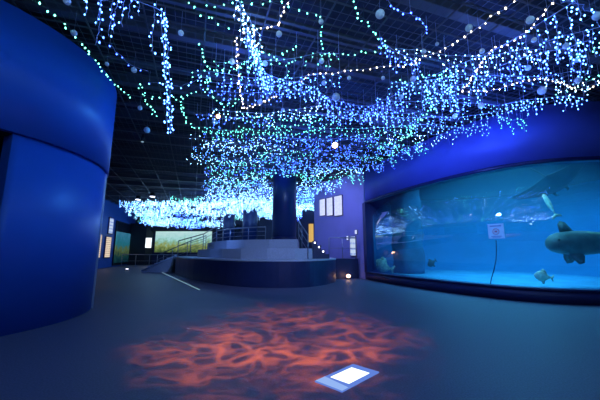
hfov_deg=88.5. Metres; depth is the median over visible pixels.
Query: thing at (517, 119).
string
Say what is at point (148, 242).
sign
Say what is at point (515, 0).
string
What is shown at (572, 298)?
baseboard
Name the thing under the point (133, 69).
ball
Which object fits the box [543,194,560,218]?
fish
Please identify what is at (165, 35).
bundle
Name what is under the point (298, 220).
railing
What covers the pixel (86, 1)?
string
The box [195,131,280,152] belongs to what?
string
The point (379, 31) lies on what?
string
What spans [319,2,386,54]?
string
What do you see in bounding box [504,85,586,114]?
string
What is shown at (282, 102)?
string
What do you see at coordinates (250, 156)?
string
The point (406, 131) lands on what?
string
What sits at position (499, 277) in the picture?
floor
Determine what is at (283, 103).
string
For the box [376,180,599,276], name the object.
wall
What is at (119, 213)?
wall
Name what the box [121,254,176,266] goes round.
railing
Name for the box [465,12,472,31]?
ball
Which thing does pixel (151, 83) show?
string
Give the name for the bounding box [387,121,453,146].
string
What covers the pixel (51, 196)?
wall
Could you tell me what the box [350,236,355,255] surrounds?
poster
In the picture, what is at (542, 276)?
fish
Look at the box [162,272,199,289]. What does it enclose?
floor strip
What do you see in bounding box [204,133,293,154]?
string
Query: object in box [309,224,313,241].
door
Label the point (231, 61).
ball
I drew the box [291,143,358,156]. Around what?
string
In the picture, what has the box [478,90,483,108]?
ball
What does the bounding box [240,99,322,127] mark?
string
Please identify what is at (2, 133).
wall
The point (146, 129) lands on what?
ball
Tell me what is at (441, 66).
string
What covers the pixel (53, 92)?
wall
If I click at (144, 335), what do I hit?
floor
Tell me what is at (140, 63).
string
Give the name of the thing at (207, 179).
string
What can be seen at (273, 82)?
string
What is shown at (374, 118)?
string
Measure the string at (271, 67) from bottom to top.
0.769 m
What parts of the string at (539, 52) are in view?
cord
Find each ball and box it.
[63,0,70,4]
[70,14,77,35]
[131,53,136,72]
[144,123,149,132]
[178,11,183,35]
[229,46,234,64]
[276,31,281,36]
[319,50,323,63]
[332,92,339,100]
[375,0,384,18]
[410,70,415,81]
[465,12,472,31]
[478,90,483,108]
[479,36,484,53]
[525,1,534,23]
[525,49,530,70]
[531,28,536,42]
[537,73,546,94]
[562,29,569,48]
[574,64,581,82]
[592,1,599,20]
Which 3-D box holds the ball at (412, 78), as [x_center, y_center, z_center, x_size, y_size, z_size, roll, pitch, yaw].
[2.292,-2.626,6.276,0.122,0.471,0.120,0,-10,0]
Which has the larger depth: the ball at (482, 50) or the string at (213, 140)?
the string at (213, 140)
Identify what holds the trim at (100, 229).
attached to the wall at (51, 196)
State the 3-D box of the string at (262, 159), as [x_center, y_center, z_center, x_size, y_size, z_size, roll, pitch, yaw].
[-0.161,-1.351,12.547,2.770,0.939,0.580,0,-10,0]
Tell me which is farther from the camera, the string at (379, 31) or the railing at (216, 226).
the railing at (216, 226)
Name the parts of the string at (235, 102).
cord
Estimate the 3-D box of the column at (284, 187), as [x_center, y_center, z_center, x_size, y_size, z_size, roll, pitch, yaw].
[-0.720,-0.092,14.264,1.166,3.870,1.166,0,-10,0]
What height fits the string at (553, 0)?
0.287 m
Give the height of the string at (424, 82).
0.633 m
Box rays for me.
[513,164,583,198]
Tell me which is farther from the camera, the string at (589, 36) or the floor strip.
the floor strip
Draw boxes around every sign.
[145,237,152,247]
[487,223,504,238]
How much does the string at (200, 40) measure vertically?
0.360 m
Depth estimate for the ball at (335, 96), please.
6.91 m
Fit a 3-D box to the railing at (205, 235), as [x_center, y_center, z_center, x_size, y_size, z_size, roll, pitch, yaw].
[-7.585,3.365,19.834,3.265,2.167,0.291,-1,-10,7]
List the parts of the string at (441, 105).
cord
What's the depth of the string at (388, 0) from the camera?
4.77 m
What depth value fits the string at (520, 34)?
5.52 m
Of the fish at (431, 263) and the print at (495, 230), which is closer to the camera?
the print at (495, 230)
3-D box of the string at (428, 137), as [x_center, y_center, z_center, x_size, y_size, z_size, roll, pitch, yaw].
[3.276,-1.799,10.225,2.089,0.827,0.493,1,-10,-5]
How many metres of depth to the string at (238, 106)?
8.58 m
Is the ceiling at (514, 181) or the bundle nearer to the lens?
the bundle
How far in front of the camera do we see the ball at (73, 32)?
4.91 m
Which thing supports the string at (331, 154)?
hanging from the ceiling at (177, 199)
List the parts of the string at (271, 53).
cord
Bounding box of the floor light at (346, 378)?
[315,364,378,391]
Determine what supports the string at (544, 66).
hanging from the ceiling at (177, 199)
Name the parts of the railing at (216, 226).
handrail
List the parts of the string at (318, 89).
cord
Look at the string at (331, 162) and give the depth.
12.66 m
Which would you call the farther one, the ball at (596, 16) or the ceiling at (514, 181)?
the ceiling at (514, 181)
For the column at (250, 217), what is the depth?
23.91 m
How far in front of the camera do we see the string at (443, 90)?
7.47 m
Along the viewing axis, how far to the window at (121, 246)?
26.82 m
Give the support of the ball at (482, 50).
hanging from the ceiling at (177, 199)
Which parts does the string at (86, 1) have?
cord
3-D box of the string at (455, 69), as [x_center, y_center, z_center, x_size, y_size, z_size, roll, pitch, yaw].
[2.775,-2.303,6.603,1.125,1.000,0.160,-3,-10,15]
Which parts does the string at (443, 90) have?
cord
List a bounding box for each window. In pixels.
[112,220,130,265]
[362,156,599,292]
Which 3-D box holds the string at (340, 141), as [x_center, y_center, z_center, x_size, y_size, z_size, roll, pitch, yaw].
[1.748,-1.782,10.722,2.318,0.695,0.578,0,-10,0]
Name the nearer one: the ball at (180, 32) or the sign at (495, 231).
the ball at (180, 32)
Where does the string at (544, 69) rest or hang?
hanging from the ceiling at (177, 199)
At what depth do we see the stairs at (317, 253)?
12.77 m
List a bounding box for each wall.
[0,0,116,177]
[0,130,11,157]
[0,133,105,336]
[97,198,135,268]
[135,212,301,263]
[302,210,313,247]
[314,172,365,278]
[364,101,599,200]
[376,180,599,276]
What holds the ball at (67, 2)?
hanging from the ceiling at (177, 199)
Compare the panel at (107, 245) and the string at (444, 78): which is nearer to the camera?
the string at (444, 78)
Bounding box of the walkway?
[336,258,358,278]
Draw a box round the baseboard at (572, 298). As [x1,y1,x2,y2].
[366,273,599,305]
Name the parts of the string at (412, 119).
cord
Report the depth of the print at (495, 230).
8.39 m
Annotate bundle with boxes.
[160,8,173,133]
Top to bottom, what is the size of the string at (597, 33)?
0.409 m
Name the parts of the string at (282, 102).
cord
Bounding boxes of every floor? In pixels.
[0,264,599,399]
[420,270,599,288]
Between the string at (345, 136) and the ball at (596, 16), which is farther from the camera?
the string at (345, 136)
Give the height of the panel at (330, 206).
0.990 m
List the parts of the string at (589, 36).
cord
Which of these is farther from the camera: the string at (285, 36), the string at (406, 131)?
the string at (406, 131)
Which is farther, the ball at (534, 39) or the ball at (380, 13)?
the ball at (534, 39)
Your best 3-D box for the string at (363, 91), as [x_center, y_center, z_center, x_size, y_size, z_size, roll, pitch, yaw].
[1.874,-2.241,7.490,2.259,0.826,0.230,1,-10,-7]
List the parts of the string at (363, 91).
cord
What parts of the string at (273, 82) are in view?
cord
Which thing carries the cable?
attached to the window at (382, 209)
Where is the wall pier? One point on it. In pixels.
(139, 232)
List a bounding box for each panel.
[103,236,111,257]
[107,217,113,233]
[320,198,325,215]
[327,197,333,215]
[334,195,342,215]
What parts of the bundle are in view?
cord, cord, cord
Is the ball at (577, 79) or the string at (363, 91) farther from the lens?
the string at (363, 91)
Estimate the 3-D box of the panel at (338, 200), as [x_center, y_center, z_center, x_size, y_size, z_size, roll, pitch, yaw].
[1.978,0.290,15.822,0.071,1.062,0.594,7,-12,-36]
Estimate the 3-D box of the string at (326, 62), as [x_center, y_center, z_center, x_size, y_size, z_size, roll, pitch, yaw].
[1.104,-2.727,6.248,2.287,0.283,0.226,-3,-10,15]
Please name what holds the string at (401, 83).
hanging from the ceiling at (177, 199)
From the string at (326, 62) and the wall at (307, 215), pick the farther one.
the wall at (307, 215)
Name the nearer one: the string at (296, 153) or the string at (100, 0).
the string at (100, 0)
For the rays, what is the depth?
11.02 m
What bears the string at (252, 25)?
hanging from the ceiling at (177, 199)
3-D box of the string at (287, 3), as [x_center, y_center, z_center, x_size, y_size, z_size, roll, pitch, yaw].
[-0.465,-2.950,4.930,1.136,0.280,0.294,-8,-13,41]
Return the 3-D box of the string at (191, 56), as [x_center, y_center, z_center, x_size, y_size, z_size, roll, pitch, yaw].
[-1.702,-2.544,6.682,0.701,0.498,1.423,-2,-10,12]
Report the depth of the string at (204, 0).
4.54 m
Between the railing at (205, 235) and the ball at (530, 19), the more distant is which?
the railing at (205, 235)
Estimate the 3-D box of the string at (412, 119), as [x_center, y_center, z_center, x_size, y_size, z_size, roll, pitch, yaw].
[1.656,-2.048,8.596,2.920,0.839,0.215,-1,-10,5]
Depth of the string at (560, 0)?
4.64 m
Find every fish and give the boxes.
[428,259,436,266]
[534,269,553,283]
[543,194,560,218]
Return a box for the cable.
[490,240,496,283]
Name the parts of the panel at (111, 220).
panel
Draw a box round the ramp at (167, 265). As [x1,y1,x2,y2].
[141,255,176,271]
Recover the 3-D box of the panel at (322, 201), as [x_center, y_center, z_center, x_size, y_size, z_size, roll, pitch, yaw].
[1.242,0.404,16.810,0.071,0.936,0.461,7,-12,-36]
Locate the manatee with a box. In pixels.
[545,221,599,263]
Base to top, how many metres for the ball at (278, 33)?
0.458 m
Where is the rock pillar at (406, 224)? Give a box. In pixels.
[390,198,424,273]
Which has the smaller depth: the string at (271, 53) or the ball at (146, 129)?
the string at (271, 53)
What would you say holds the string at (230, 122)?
hanging from the ceiling at (177, 199)
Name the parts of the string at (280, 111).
cord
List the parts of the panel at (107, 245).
panel frame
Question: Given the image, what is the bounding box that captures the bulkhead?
[151,224,239,230]
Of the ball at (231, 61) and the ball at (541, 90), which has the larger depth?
the ball at (541, 90)
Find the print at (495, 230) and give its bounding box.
[490,225,500,237]
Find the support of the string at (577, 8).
hanging from the ceiling at (177, 199)
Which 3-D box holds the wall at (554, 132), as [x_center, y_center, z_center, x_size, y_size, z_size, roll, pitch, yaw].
[5.864,-1.327,10.278,9.930,1.520,3.278,-8,-13,40]
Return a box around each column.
[222,201,234,240]
[242,198,257,239]
[271,156,296,238]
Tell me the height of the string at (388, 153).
0.897 m
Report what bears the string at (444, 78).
hanging from the ceiling at (177, 199)
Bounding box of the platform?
[175,239,335,287]
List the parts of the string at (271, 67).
cord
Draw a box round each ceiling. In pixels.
[10,0,599,212]
[420,164,599,200]
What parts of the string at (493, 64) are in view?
cord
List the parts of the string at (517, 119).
cord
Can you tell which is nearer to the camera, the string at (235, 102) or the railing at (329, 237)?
the string at (235, 102)
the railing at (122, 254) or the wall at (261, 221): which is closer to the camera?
the railing at (122, 254)
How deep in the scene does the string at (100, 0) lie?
4.40 m
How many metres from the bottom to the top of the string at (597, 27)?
0.887 m
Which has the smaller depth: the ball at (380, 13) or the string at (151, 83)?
the ball at (380, 13)
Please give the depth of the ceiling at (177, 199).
7.33 m
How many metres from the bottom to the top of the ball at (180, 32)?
0.454 m
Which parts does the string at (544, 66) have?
cord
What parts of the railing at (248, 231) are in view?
handrail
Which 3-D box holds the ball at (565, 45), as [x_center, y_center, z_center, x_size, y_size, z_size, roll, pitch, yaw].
[4.531,-2.800,5.276,0.102,0.461,0.101,0,-10,0]
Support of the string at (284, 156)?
hanging from the ceiling at (177, 199)
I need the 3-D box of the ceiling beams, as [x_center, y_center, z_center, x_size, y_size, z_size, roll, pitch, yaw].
[-3.933,-1.112,17.679,29.919,0.300,31.645,0,-10,0]
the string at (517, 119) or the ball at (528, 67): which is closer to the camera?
the ball at (528, 67)
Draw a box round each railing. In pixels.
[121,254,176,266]
[157,235,205,259]
[177,226,216,256]
[216,226,265,240]
[298,220,308,258]
[329,237,356,258]
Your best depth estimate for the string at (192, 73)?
6.64 m
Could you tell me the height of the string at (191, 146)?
0.970 m
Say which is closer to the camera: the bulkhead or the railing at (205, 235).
the railing at (205, 235)
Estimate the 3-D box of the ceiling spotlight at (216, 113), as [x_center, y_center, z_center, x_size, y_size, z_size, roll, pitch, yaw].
[-2.122,-2.307,7.943,0.151,0.525,0.294,5,-11,-27]
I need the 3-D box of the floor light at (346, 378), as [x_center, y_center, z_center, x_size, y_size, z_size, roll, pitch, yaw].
[0.467,1.713,2.991,0.313,0.017,0.617,-9,-13,44]
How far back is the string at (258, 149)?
10.68 m
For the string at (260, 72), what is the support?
hanging from the ceiling at (177, 199)
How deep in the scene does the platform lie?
11.70 m
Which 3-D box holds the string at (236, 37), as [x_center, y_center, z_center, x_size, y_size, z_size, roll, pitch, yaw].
[-1.162,-2.372,5.905,0.083,0.646,1.410,1,-10,-4]
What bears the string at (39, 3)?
hanging from the ceiling at (177, 199)
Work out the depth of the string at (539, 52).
5.93 m
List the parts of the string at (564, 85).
cord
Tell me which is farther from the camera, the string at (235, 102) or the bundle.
the string at (235, 102)
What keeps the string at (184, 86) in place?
hanging from the ceiling at (177, 199)
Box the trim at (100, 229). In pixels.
[91,174,106,307]
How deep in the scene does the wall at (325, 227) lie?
15.51 m
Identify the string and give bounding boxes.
[37,2,130,97]
[84,0,165,53]
[95,0,131,44]
[138,63,156,116]
[148,73,206,88]
[150,83,196,99]
[180,86,242,133]
[181,0,228,28]
[190,56,242,105]
[190,146,271,167]
[191,140,252,157]
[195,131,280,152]
[196,102,273,127]
[197,53,339,93]
[198,40,252,71]
[204,0,316,15]
[204,111,295,140]
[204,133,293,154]
[206,122,276,150]
[207,156,270,172]
[207,179,258,186]
[208,67,304,98]
[212,89,318,125]
[212,167,265,181]
[215,32,338,77]
[215,149,277,167]
[216,82,302,104]
[233,0,261,63]
[234,37,244,107]
[237,103,317,120]
[238,106,337,134]
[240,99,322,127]
[242,2,288,34]
[243,28,270,92]
[244,36,296,61]
[258,149,317,163]
[260,72,327,114]
[262,159,327,178]
[275,118,377,150]
[275,154,340,167]
[277,136,367,151]
[281,102,383,127]
[281,153,331,172]
[284,156,358,169]
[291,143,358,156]
[301,62,413,81]
[307,119,412,139]
[318,141,378,156]
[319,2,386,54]
[326,83,403,124]
[330,162,382,173]
[332,91,422,123]
[339,153,391,171]
[350,0,386,46]
[367,137,428,155]
[370,131,427,152]
[375,78,481,110]
[377,82,433,148]
[378,31,420,78]
[384,105,498,129]
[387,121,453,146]
[388,0,426,36]
[389,64,494,98]
[396,34,543,74]
[400,66,450,82]
[401,69,458,113]
[414,0,515,63]
[414,114,488,137]
[424,90,535,117]
[426,0,585,97]
[448,52,590,91]
[461,69,599,91]
[462,0,553,90]
[499,36,590,83]
[499,103,527,129]
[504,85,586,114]
[542,27,599,74]
[544,66,598,99]
[560,0,599,32]
[570,33,599,58]
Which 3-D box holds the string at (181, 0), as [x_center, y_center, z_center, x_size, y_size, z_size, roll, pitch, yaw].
[-1.474,-2.963,4.762,0.090,0.310,0.860,-9,-13,43]
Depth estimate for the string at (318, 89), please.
7.43 m
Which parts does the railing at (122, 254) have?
handrail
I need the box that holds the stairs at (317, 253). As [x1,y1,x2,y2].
[312,241,328,258]
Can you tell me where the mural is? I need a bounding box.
[153,231,211,252]
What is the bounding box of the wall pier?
[127,223,153,264]
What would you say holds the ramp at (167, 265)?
on the floor at (144, 335)
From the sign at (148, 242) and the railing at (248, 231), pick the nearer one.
the railing at (248, 231)
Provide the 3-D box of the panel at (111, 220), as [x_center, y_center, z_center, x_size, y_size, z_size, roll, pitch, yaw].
[-15.015,2.047,24.437,0.105,1.300,0.873,2,-10,-13]
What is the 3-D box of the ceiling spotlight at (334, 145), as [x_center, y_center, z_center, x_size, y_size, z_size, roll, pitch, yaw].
[1.111,-1.925,9.883,0.255,0.633,0.333,0,-10,0]
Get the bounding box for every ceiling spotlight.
[215,100,221,118]
[331,130,338,148]
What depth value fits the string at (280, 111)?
8.55 m
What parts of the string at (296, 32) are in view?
cord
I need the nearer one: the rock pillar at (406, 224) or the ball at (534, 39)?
the ball at (534, 39)
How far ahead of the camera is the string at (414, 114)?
8.58 m
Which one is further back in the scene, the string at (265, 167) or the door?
the door
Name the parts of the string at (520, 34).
cord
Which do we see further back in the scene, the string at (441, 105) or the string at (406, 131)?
the string at (406, 131)
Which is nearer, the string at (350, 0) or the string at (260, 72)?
the string at (350, 0)
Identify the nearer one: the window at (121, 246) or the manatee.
the manatee
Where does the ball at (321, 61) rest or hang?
hanging from the ceiling at (177, 199)
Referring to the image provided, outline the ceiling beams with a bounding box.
[3,0,599,211]
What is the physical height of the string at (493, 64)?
0.766 m
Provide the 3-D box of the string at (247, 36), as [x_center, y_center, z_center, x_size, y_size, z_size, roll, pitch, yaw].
[-0.817,-2.547,5.812,0.195,0.782,1.519,-2,-10,9]
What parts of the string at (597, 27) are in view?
cord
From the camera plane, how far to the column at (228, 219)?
26.65 m
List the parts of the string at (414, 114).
cord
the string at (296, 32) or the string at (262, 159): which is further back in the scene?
the string at (262, 159)
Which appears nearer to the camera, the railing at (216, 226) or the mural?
the railing at (216, 226)
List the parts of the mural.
frame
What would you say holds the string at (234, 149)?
hanging from the ceiling at (177, 199)

